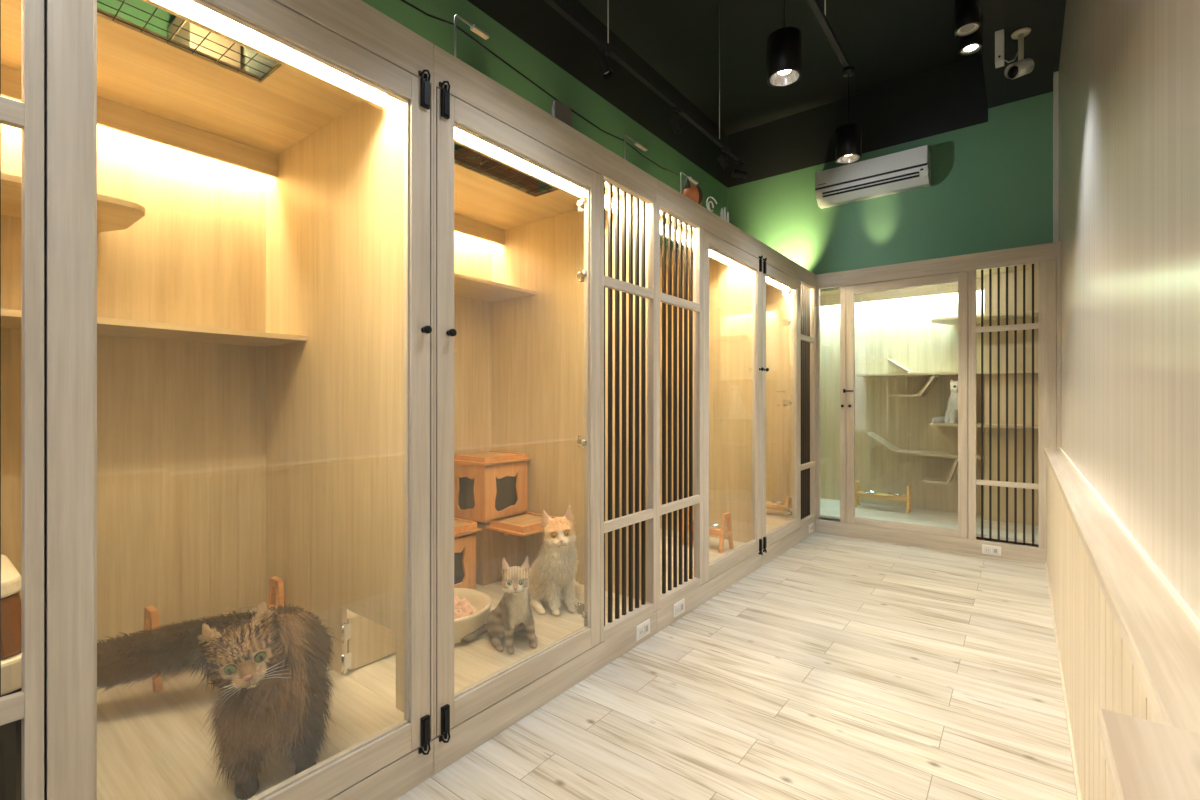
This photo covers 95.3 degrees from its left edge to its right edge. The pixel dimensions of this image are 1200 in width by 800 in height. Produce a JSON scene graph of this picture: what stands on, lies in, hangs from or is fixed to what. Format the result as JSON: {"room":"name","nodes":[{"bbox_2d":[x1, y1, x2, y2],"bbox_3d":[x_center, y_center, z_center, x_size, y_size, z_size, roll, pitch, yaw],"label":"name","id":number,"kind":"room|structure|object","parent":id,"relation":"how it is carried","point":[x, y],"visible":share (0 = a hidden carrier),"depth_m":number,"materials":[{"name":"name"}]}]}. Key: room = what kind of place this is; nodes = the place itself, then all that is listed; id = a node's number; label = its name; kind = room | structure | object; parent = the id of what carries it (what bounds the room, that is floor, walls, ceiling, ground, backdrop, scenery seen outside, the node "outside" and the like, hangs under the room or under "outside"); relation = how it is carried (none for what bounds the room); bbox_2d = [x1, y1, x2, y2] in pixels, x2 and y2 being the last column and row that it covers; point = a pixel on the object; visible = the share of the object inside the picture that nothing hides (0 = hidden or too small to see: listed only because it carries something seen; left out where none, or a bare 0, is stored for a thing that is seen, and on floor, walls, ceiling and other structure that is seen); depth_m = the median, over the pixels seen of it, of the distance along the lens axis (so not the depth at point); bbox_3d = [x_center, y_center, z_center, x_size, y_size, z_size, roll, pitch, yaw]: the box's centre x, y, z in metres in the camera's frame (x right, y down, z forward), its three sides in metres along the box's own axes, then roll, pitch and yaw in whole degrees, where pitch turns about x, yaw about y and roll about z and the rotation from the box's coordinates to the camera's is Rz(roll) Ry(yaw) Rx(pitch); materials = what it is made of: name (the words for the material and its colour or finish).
{"room":"cat boarding hotel","nodes":[
{"label":"cat boarding hotel","id":0,"kind":"room"},
{"bbox_2d":[97,0,727,248],"bbox_3d":[-1.165,-0.970,3.112,0.150,4.300,8.900,0,0,38],"label":"wall","id":1,"kind":"structure","parent":0,"point":[520,55],"depth_m":4.23,"materials":[{"name":"green paint"}]},
{"bbox_2d":[395,517,1076,799],"bbox_3d":[0.081,1.230,2.149,3.300,0.100,8.900,0,0,38],"label":"floor","id":2,"kind":"structure","parent":0,"point":[839,667],"depth_m":2.13,"materials":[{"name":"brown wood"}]},
{"bbox_2d":[0,0,433,799],"bbox_3d":[-1.325,0.030,1.681,1.283,2.300,1.640,0,0,38],"label":"enclosure","id":3,"kind":"object","parent":2,"relation":"on","point":[217,276],"visible":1,"depth_m":1.86,"materials":[{"name":"brown wood"}]},
{"bbox_2d":[1,555,20,799],"bbox_3d":[-1.530,0.713,1.176,0.430,0.635,0.420,0,0,38],"label":"box","id":4,"kind":"object","parent":3,"relation":"on","point":[10,577],"visible":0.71,"depth_m":1.19,"materials":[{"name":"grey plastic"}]},
{"bbox_2d":[1,592,20,659],"bbox_3d":[-1.530,0.495,1.176,0.398,0.130,0.388,0,0,38],"label":"hood","id":5,"kind":"object","parent":4,"relation":"attached to","point":[10,601],"depth_m":1.19,"materials":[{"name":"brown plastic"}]},
{"bbox_2d":[1,688,20,799],"bbox_3d":[-1.530,0.830,1.176,0.400,0.400,0.390,0,0,38],"label":"tray","id":6,"kind":"object","parent":4,"relation":"on","point":[10,732],"depth_m":1.19,"materials":[{"name":"grey plastic"}]},
{"bbox_2d":[1,172,144,231],"bbox_3d":[-1.896,-0.630,1.611,0.430,0.020,0.810,0,0,38],"label":"shelf","id":7,"kind":"object","parent":3,"relation":"attached to","point":[114,214],"depth_m":1.78,"materials":[{"name":"brown wood"}]},
{"bbox_2d":[1,309,306,346],"bbox_3d":[-1.752,-0.250,1.822,0.400,0.020,1.320,0,0,38],"label":"shelf","id":8,"kind":"object","parent":3,"relation":"attached to","point":[109,329],"depth_m":2.04,"materials":[{"name":"brown wood"}]},
{"bbox_2d":[97,0,278,80],"bbox_3d":[-1.310,-1.076,1.417,0.285,0.006,0.900,0,0,38],"label":"vent grille","id":9,"kind":"object","parent":3,"relation":"attached to","point":[272,74],"depth_m":1.66,"materials":[{"name":"black metal"}]},
{"bbox_2d":[168,16,240,67],"bbox_3d":[-1.586,-1.297,2.199,0.252,0.410,0.182,0,0,38],"label":"storage box","id":10,"kind":"object","parent":3,"relation":"on","point":[177,21],"visible":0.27,"depth_m":2.12,"materials":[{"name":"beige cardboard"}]},
{"bbox_2d":[143,576,284,691],"bbox_3d":[-1.498,0.894,2.150,0.177,0.276,0.442,0,0,38],"label":"pet feeder","id":11,"kind":"object","parent":3,"relation":"on","point":[276,585],"visible":0.35,"depth_m":2.25,"materials":[{"name":"orange wood"}]},
{"bbox_2d":[231,606,257,614],"bbox_3d":[-1.439,0.867,2.226,0.116,0.012,0.116,0,0,38],"label":"bowl","id":12,"kind":"object","parent":11,"relation":"on","point":[245,609],"depth_m":2.26,"materials":[{"name":"silver metal"}]},
{"bbox_2d":[97,601,338,799],"bbox_3d":[-1.216,0.785,1.727,1.040,0.503,0.545,0,0,22],"label":"tabby cat","id":13,"kind":"object","parent":3,"relation":"on","point":[270,664],"visible":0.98,"depth_m":1.47},
{"bbox_2d":[241,46,276,76],"bbox_3d":[-1.470,-1.277,2.349,0.252,0.370,0.172,0,0,38],"label":"storage box","id":14,"kind":"object","parent":3,"relation":"on","point":[247,52],"visible":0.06,"depth_m":2.24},
{"bbox_2d":[344,44,656,774],"bbox_3d":[-0.601,0.030,2.618,1.283,2.300,1.325,0,0,38],"label":"enclosure","id":15,"kind":"object","parent":2,"relation":"on","point":[545,302],"visible":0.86,"depth_m":2.64,"materials":[{"name":"brown wood"}]},
{"bbox_2d":[454,14,488,56],"bbox_3d":[-0.476,-1.248,2.000,0.040,0.257,0.170,0,0,38],"label":"lamp","id":16,"kind":"object","parent":15,"relation":"on","point":[474,28],"visible":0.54,"depth_m":2.00,"materials":[{"name":"silver metal"}]},
{"bbox_2d":[454,588,490,643],"bbox_3d":[-0.697,0.962,2.434,0.407,0.152,0.428,0,0,38],"label":"bed","id":17,"kind":"object","parent":15,"relation":"on","point":[472,607],"visible":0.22,"depth_m":2.41,"materials":[{"name":"beige plastic"}]},
{"bbox_2d":[454,594,475,618],"bbox_3d":[-0.697,0.962,2.434,0.300,0.152,0.300,0,0,38],"label":"blanket","id":18,"kind":"object","parent":17,"relation":"on","point":[462,607],"depth_m":2.43,"materials":[{"name":"pink fabric"}]},
{"bbox_2d":[454,273,535,301],"bbox_3d":[-0.738,-0.640,3.133,0.400,0.020,0.655,0,0,38],"label":"shelf","id":19,"kind":"object","parent":15,"relation":"attached to","point":[466,288],"depth_m":3.19,"materials":[{"name":"brown wood"}]},
{"bbox_2d":[454,147,537,192],"bbox_3d":[-0.638,-1.297,3.426,0.252,0.410,0.492,0,0,38],"label":"storage box","id":20,"kind":"object","parent":15,"relation":"on","point":[470,152],"visible":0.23,"depth_m":3.27,"materials":[{"name":"metal"}]},
{"bbox_2d":[461,556,537,653],"bbox_3d":[-0.517,0.840,2.378,0.558,0.388,0.257,0,0,19],"label":"cat","id":21,"kind":"object","parent":15,"relation":"on","point":[512,616],"visible":0.94,"depth_m":2.26},
{"bbox_2d":[454,450,555,589],"bbox_3d":[-0.669,0.675,3.010,0.640,0.710,0.745,0,0,38],"label":"house","id":22,"kind":"object","parent":15,"relation":"on","point":[490,488],"visible":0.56,"depth_m":3.08,"materials":[{"name":"orange wood"}]},
{"bbox_2d":[454,517,481,536],"bbox_3d":[-0.896,0.689,2.949,0.355,0.046,0.370,0,0,38],"label":"tray","id":23,"kind":"object","parent":22,"relation":"on","point":[462,528],"depth_m":2.94,"materials":[{"name":"orange wood"}]},
{"bbox_2d":[454,450,530,465],"bbox_3d":[-0.664,0.340,3.249,0.355,0.040,0.360,0,0,38],"label":"tray","id":24,"kind":"object","parent":22,"relation":"on","point":[492,458],"depth_m":3.15,"materials":[{"name":"orange wood"}]},
{"bbox_2d":[485,512,555,536],"bbox_3d":[-0.417,0.687,3.058,0.300,0.046,0.330,0,0,38],"label":"tray","id":25,"kind":"object","parent":22,"relation":"on","point":[530,523],"depth_m":3.01,"materials":[{"name":"orange wood"}]},
{"bbox_2d":[454,144,555,195],"bbox_3d":[-0.504,-1.076,2.459,0.285,0.006,0.895,0,0,38],"label":"vent grille","id":26,"kind":"object","parent":15,"relation":"attached to","point":[460,165],"depth_m":2.66,"materials":[{"name":"black metal"}]},
{"bbox_2d":[528,504,580,616],"bbox_3d":[-0.247,0.771,2.774,0.308,0.526,0.410,0,0,-1],"label":"cat","id":27,"kind":"object","parent":15,"relation":"on","point":[551,579],"visible":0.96,"depth_m":2.63},
{"bbox_2d":[552,100,571,126],"bbox_3d":[-0.162,-1.198,2.362,0.025,0.157,0.114,0,0,38],"label":"speaker box","id":28,"kind":"object","parent":15,"relation":"on","point":[560,111],"visible":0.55,"depth_m":2.35,"materials":[{"name":"grey plastic"}]},
{"bbox_2d":[624,135,647,159],"bbox_3d":[0.182,-1.236,2.852,0.040,0.231,0.220,0,0,38],"label":"lamp","id":29,"kind":"object","parent":15,"relation":"on","point":[639,145],"visible":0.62,"depth_m":2.84,"materials":[{"name":"silver metal"}]},
{"bbox_2d":[636,619,649,640],"bbox_3d":[0.212,1.118,2.661,0.010,0.072,0.120,0,0,38],"label":"wall outlet","id":30,"kind":"object","parent":15,"relation":"attached to","point":[643,629],"visible":1,"depth_m":2.65,"materials":[{"name":"white plastic"}]},
{"bbox_2d":[657,179,763,632],"bbox_3d":[0.235,0.030,3.700,1.283,2.300,1.408,0,0,38],"label":"enclosure","id":31,"kind":"object","parent":2,"relation":"on","point":[709,288],"visible":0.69,"depth_m":3.55,"materials":[{"name":"brown wood"}]},
{"bbox_2d":[673,598,684,617],"bbox_3d":[0.426,1.118,2.938,0.010,0.072,0.120,0,0,38],"label":"wall outlet","id":32,"kind":"object","parent":31,"relation":"attached to","point":[679,607],"visible":1,"depth_m":2.93,"materials":[{"name":"white plastic"}]},
{"bbox_2d":[680,172,697,193],"bbox_3d":[0.534,-1.236,3.308,0.040,0.233,0.220,0,0,38],"label":"lamp","id":33,"kind":"object","parent":31,"relation":"on","point":[691,179],"visible":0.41,"depth_m":3.27,"materials":[{"name":"silver metal"}]},
{"bbox_2d":[401,0,679,175],"bbox_3d":[-0.184,-1.320,2.388,0.007,0.047,2.155,0,0,38],"label":"power cable","id":34,"kind":"object","parent":33,"relation":"hanging from","point":[404,1],"visible":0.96,"depth_m":2.19,"materials":[{"name":"black rubber"}]},
{"bbox_2d":[683,176,702,204],"bbox_3d":[0.540,-1.199,3.172,0.095,0.162,0.170,0,0,38],"label":"ornament","id":35,"kind":"object","parent":31,"relation":"on","point":[692,192],"visible":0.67,"depth_m":3.12,"materials":[{"name":"orange ceramic"}]},
{"bbox_2d":[683,507,733,552],"bbox_3d":[0.748,0.904,3.846,0.332,0.256,0.177,0,0,42],"label":"pet feeder","id":36,"kind":"object","parent":31,"relation":"on","point":[720,530],"visible":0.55,"depth_m":3.74,"materials":[{"name":"orange wood"}]},
{"bbox_2d":[683,522,728,535],"bbox_3d":[0.748,0.903,3.846,0.310,0.038,0.140,0,0,42],"label":"shelf","id":37,"kind":"object","parent":36,"relation":"attached to","point":[714,529],"depth_m":3.74,"materials":[{"name":"orange wood"}]},
{"bbox_2d":[709,524,720,528],"bbox_3d":[0.801,0.877,3.798,0.116,0.012,0.116,0,0,42],"label":"bowl","id":38,"kind":"object","parent":36,"relation":"on","point":[711,526],"depth_m":3.82,"materials":[{"name":"white ceramic"}]},
{"bbox_2d":[706,196,728,221],"bbox_3d":[0.740,-1.175,3.394,0.008,0.111,0.344,0,0,38],"label":"wire lettering","id":39,"kind":"object","parent":31,"relation":"on","point":[722,215],"visible":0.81,"depth_m":3.41,"materials":[{"name":"white metal"}]},
{"bbox_2d":[762,243,815,565],"bbox_3d":[1.056,0.030,4.761,1.283,2.300,1.274,0,0,38],"label":"enclosure","id":40,"kind":"object","parent":2,"relation":"on","point":[788,288],"visible":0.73,"depth_m":4.81,"materials":[{"name":"brown wood"}]},
{"bbox_2d":[766,497,791,517],"bbox_3d":[1.532,0.950,4.958,0.382,0.167,0.176,0,0,38],"label":"pet feeder","id":41,"kind":"object","parent":40,"relation":"on","point":[779,505],"visible":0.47,"depth_m":4.86,"materials":[{"name":"brown wood"}]},
{"bbox_2d":[766,501,789,509],"bbox_3d":[1.532,0.950,4.958,0.360,0.038,0.140,0,0,38],"label":"shelf","id":42,"kind":"object","parent":41,"relation":"attached to","point":[779,505],"depth_m":4.86,"materials":[{"name":"brown wood"}]},
{"bbox_2d":[771,501,784,504],"bbox_3d":[1.597,0.924,4.908,0.116,0.012,0.116,0,0,38],"label":"bowl","id":43,"kind":"object","parent":41,"relation":"on","point":[773,502],"depth_m":4.88,"materials":[{"name":"silver metal"}]},
{"bbox_2d":[809,523,812,532],"bbox_3d":[1.844,1.118,4.774,0.010,0.072,0.120,0,0,38],"label":"wall outlet","id":44,"kind":"object","parent":40,"relation":"attached to","point":[810,525],"visible":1,"depth_m":4.76,"materials":[{"name":"white plastic"}]},
{"bbox_2d":[816,241,1060,564],"bbox_3d":[2.377,0.027,5.107,2.915,2.306,0.948,0,0,38],"label":"enclosure","id":45,"kind":"object","parent":2,"relation":"on","point":[891,340],"visible":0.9,"depth_m":4.71,"materials":[{"name":"brown wood"}]},
{"bbox_2d":[855,481,911,512],"bbox_3d":[2.667,0.909,5.168,0.462,0.246,0.177,0,0,38],"label":"pet feeder","id":46,"kind":"object","parent":45,"relation":"on","point":[906,498],"visible":0.98,"depth_m":5.12,"materials":[{"name":"brown wood"}]},
{"bbox_2d":[864,491,876,493],"bbox_3d":[2.587,0.882,5.230,0.116,0.012,0.116,0,0,38],"label":"bowl","id":47,"kind":"object","parent":46,"relation":"on","point":[865,492],"depth_m":5.22,"materials":[{"name":"silver metal"}]},
{"bbox_2d":[855,491,907,501],"bbox_3d":[2.667,0.908,5.168,0.440,0.038,0.140,0,0,38],"label":"shelf","id":48,"kind":"object","parent":46,"relation":"attached to","point":[866,494],"depth_m":5.14,"materials":[{"name":"brown wood"}]},
{"bbox_2d":[887,493,900,495],"bbox_3d":[2.747,0.882,5.106,0.116,0.012,0.116,0,0,38],"label":"bowl","id":49,"kind":"object","parent":46,"relation":"on","point":[888,494],"depth_m":5.11,"materials":[{"name":"silver metal"}]},
{"bbox_2d":[886,358,912,372],"bbox_3d":[2.822,-0.318,5.156,0.192,0.142,0.290,0,0,38],"label":"shelf","id":50,"kind":"object","parent":45,"relation":"attached to","point":[895,365],"depth_m":5.25,"materials":[{"name":"brown wood"}]},
{"bbox_2d":[888,375,938,396],"bbox_3d":[2.913,-0.126,5.086,0.379,0.190,0.290,0,0,38],"label":"shelf","id":51,"kind":"object","parent":45,"relation":"attached to","point":[900,385],"depth_m":5.18,"materials":[{"name":"brown wood"}]},
{"bbox_2d":[857,371,984,376],"bbox_3d":[2.947,-0.235,5.059,1.000,0.028,0.290,0,0,38],"label":"shelf","id":52,"kind":"object","parent":45,"relation":"attached to","point":[886,373],"depth_m":5.06,"materials":[{"name":"brown wood"}]},
{"bbox_2d":[865,432,984,459],"bbox_3d":[2.973,0.411,5.039,0.934,0.190,0.290,0,0,38],"label":"shelf","id":53,"kind":"object","parent":45,"relation":"attached to","point":[920,444],"depth_m":5.14,"materials":[{"name":"brown wood"}]},
{"bbox_2d":[922,458,957,484],"bbox_3d":[3.091,0.624,4.948,0.280,0.238,0.290,0,0,38],"label":"shelf","id":54,"kind":"object","parent":45,"relation":"attached to","point":[934,470],"depth_m":5.05,"materials":[{"name":"brown wood"}]},
{"bbox_2d":[931,379,957,422],"bbox_3d":[3.148,0.022,4.863,0.293,0.406,0.308,0,0,-35],"label":"cat","id":55,"kind":"object","parent":45,"relation":"on","point":[951,413],"visible":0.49,"depth_m":4.79},
{"bbox_2d":[929,423,984,426],"bbox_3d":[3.148,0.215,4.815,0.383,0.022,0.430,0,0,38],"label":"shelf","id":56,"kind":"object","parent":45,"relation":"attached to","point":[930,424],"depth_m":4.73,"materials":[{"name":"brown wood"}]},
{"bbox_2d":[931,315,984,325],"bbox_3d":[3.144,-0.693,4.806,0.378,0.022,0.450,0,0,38],"label":"shelf","id":57,"kind":"object","parent":45,"relation":"attached to","point":[948,321],"depth_m":4.75,"materials":[{"name":"brown wood"}]},
{"bbox_2d":[982,544,1001,555],"bbox_3d":[2.939,1.128,4.105,0.120,0.072,0.010,0,0,38],"label":"wall outlet","id":58,"kind":"object","parent":45,"relation":"attached to","point":[986,549],"visible":1,"depth_m":4.10,"materials":[{"name":"white plastic"}]},
{"bbox_2d":[983,310,1037,319],"bbox_3d":[3.404,-0.696,4.471,0.438,0.022,0.238,0,0,38],"label":"shelf","id":59,"kind":"object","parent":45,"relation":"attached to","point":[1028,314],"depth_m":4.49,"materials":[{"name":"brown wood"}]},
{"bbox_2d":[983,424,1037,428],"bbox_3d":[3.410,0.215,4.479,0.438,0.022,0.218,0,0,38],"label":"shelf","id":60,"kind":"object","parent":45,"relation":"attached to","point":[994,426],"depth_m":4.48,"materials":[{"name":"brown wood"}]},
{"bbox_2d":[984,370,1037,373],"bbox_3d":[3.453,-0.231,4.534,0.438,0.024,0.078,0,0,38],"label":"shelf","id":61,"kind":"object","parent":45,"relation":"attached to","point":[986,371],"depth_m":4.54,"materials":[{"name":"brown wood"}]},
{"bbox_2d":[1097,708,1199,799],"bbox_3d":[0.281,0.749,0.140,0.151,0.862,0.965,0,0,38],"label":"bench","id":62,"kind":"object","parent":2,"relation":"on","point":[1146,760],"depth_m":0.49,"materials":[{"name":"brown wood"}]},
{"bbox_2d":[578,0,981,134],"bbox_3d":[0.081,-3.170,2.149,3.300,0.100,8.900,0,0,38],"label":"ceiling","id":63,"kind":"structure","parent":0,"point":[886,42],"depth_m":4.81,"materials":[{"name":"paint"}]},
{"bbox_2d":[544,0,744,164],"bbox_3d":[0.047,-2.570,3.168,0.034,1.100,3.870,0,0,38],"label":"ceiling track","id":64,"kind":"object","parent":63,"relation":"hanging from","point":[557,5],"visible":0.92,"depth_m":3.38,"materials":[{"name":"black metal"}]},
{"bbox_2d":[596,44,612,78],"bbox_3d":[0.025,-1.935,3.140,0.100,0.169,0.071,0,0,-5],"label":"track spotlight","id":65,"kind":"object","parent":64,"relation":"hanging from","point":[606,72],"visible":1,"depth_m":3.12,"materials":[{"name":"black paint"}]},
{"bbox_2d":[669,106,683,133],"bbox_3d":[0.532,-1.935,3.795,0.106,0.170,0.071,0,0,-9],"label":"track spotlight","id":66,"kind":"object","parent":64,"relation":"hanging from","point":[675,121],"visible":1,"depth_m":3.77,"materials":[{"name":"black paint"}]},
{"bbox_2d":[717,147,731,170],"bbox_3d":[1.002,-1.935,4.406,0.114,0.170,0.072,0,0,-2],"label":"track spotlight","id":67,"kind":"object","parent":64,"relation":"hanging from","point":[725,164],"visible":1,"depth_m":4.38,"materials":[{"name":"black paint"}]},
{"bbox_2d":[732,160,746,179],"bbox_3d":[1.182,-1.944,4.641,0.121,0.152,0.068,0,0,-13],"label":"track spotlight","id":68,"kind":"object","parent":64,"relation":"hanging from","point":[738,174],"visible":1,"depth_m":4.62,"materials":[{"name":"black paint"}]},
{"bbox_2d":[807,0,854,77],"bbox_3d":[0.095,-2.590,1.538,0.034,1.060,4.950,0,0,38],"label":"ceiling track","id":69,"kind":"object","parent":63,"relation":"hanging from","point":[815,6],"visible":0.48,"depth_m":3.06,"materials":[{"name":"black metal"}]},
{"bbox_2d":[767,0,801,86],"bbox_3d":[0.840,-1.762,2.494,0.150,0.595,0.150,0,0,38],"label":"pendant lamp","id":70,"kind":"object","parent":69,"relation":"hanging from","point":[784,45],"visible":1,"depth_m":2.44,"materials":[{"name":"black metal"}]},
{"bbox_2d":[835,66,861,163],"bbox_3d":[1.549,-1.780,3.410,0.150,0.560,0.150,0,0,38],"label":"pendant lamp","id":71,"kind":"object","parent":69,"relation":"hanging from","point":[848,137],"visible":1,"depth_m":3.36,"materials":[{"name":"black metal"}]},
{"bbox_2d":[981,0,1007,108],"bbox_3d":[2.381,-2.810,3.354,0.135,0.620,3.820,0,0,38],"label":"beam","id":72,"kind":"structure","parent":63,"relation":"attached to","point":[991,10],"depth_m":3.98,"materials":[{"name":"black paint"}]},
{"bbox_2d":[954,0,980,36],"bbox_3d":[1.599,-2.055,2.379,0.096,0.890,0.096,0,0,38],"label":"spotlight","id":73,"kind":"object","parent":72,"relation":"hanging from","point":[967,13],"visible":1,"depth_m":2.35,"materials":[{"name":"black metal"}]},
{"bbox_2d":[958,15,983,55],"bbox_3d":[1.715,-2.060,2.529,0.096,0.880,0.096,0,0,38],"label":"spotlight","id":74,"kind":"object","parent":72,"relation":"hanging from","point":[971,44],"visible":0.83,"depth_m":2.50,"materials":[{"name":"black metal"}]},
{"bbox_2d":[995,29,1003,67],"bbox_3d":[2.725,-2.395,3.731,0.050,0.210,0.093,0,0,38],"label":"junction box","id":75,"kind":"object","parent":72,"relation":"attached to","point":[999,35],"visible":1,"depth_m":3.70,"materials":[{"name":"white plastic"}]},
{"bbox_2d":[728,55,987,289],"bbox_3d":[2.724,-0.970,5.598,2.965,4.300,0.150,0,0,38],"label":"wall","id":76,"kind":"structure","parent":0,"point":[948,217],"depth_m":5.46,"materials":[{"name":"green paint"}]},
{"bbox_2d":[815,145,930,208],"bbox_3d":[2.671,-2.185,5.402,1.000,0.330,0.226,0,0,38],"label":"air conditioner","id":77,"kind":"object","parent":76,"relation":"attached to","point":[907,170],"visible":1,"depth_m":5.31,"materials":[{"name":"white plastic"}]},
{"bbox_2d":[988,92,1052,250],"bbox_3d":[3.591,-1.810,4.662,0.450,1.380,0.270,0,0,38],"label":"wall","id":78,"kind":"structure","parent":0,"point":[1020,133],"depth_m":4.56,"materials":[{"name":"green paint"}]},
{"bbox_2d":[1059,0,1199,618],"bbox_3d":[1.290,-0.970,1.195,0.150,4.300,8.870,0,0,38],"label":"wall","id":79,"kind":"structure","parent":0,"point":[1129,70],"depth_m":1.33,"materials":[{"name":"beige wood"}]},
{"bbox_2d":[1003,0,1065,102],"bbox_3d":[2.559,-2.625,3.217,0.315,0.250,3.820,0,0,38],"label":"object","id":80,"kind":"structure","parent":79,"relation":"attached to","point":[1045,18],"depth_m":3.80,"materials":[{"name":"paint"}]},
{"bbox_2d":[1004,27,1033,78],"bbox_3d":[2.854,-2.341,3.722,0.187,0.319,0.109,0,0,-15],"label":"security camera","id":81,"kind":"object","parent":80,"relation":"hanging from","point":[1020,68],"visible":1,"depth_m":3.71,"materials":[{"name":"beige plastic"}]},
{"bbox_2d":[1004,58,1033,78],"bbox_3d":[2.851,-2.255,3.720,0.179,0.148,0.092,0,0,-16],"label":"hood","id":82,"kind":"object","parent":81,"relation":"attached to","point":[1020,68],"depth_m":3.70,"materials":[{"name":"white plastic"}]},
{"bbox_2d":[1053,71,1058,242],"bbox_3d":[3.504,-1.920,4.205,0.028,1.600,0.100,0,0,38],"label":"trim","id":83,"kind":"structure","parent":79,"relation":"attached to","point":[1056,74],"depth_m":4.16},
{"bbox_2d":[1045,562,1081,799],"bbox_3d":[0.853,1.170,0.889,0.008,0.020,7.650,0,0,38],"label":"baseboard","id":84,"kind":"structure","parent":79,"relation":"attached to","point":[1078,793],"depth_m":2.08,"materials":[{"name":"brown wood"}]},
{"bbox_2d":[1047,460,1156,799],"bbox_3d":[0.888,0.776,0.862,0.080,0.807,7.650,0,0,38],"label":"wainscoting","id":85,"kind":"structure","parent":79,"relation":"attached to","point":[1098,669],"depth_m":1.49,"materials":[{"name":"brown wood"}]},
{"bbox_2d":[1044,448,1199,733],"bbox_3d":[0.882,0.360,0.866,0.093,0.030,7.650,0,0,38],"label":"trim ledge","id":86,"kind":"object","parent":79,"relation":"attached to","point":[1161,641],"visible":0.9,"depth_m":0.90,"materials":[{"name":"brown wood"}]},
{"bbox_2d":[1060,448,1199,630],"bbox_3d":[0.917,0.341,0.840,0.006,0.008,7.650,0,0,38],"label":"trim","id":87,"kind":"structure","parent":79,"relation":"attached to","point":[1172,590],"depth_m":1.14,"materials":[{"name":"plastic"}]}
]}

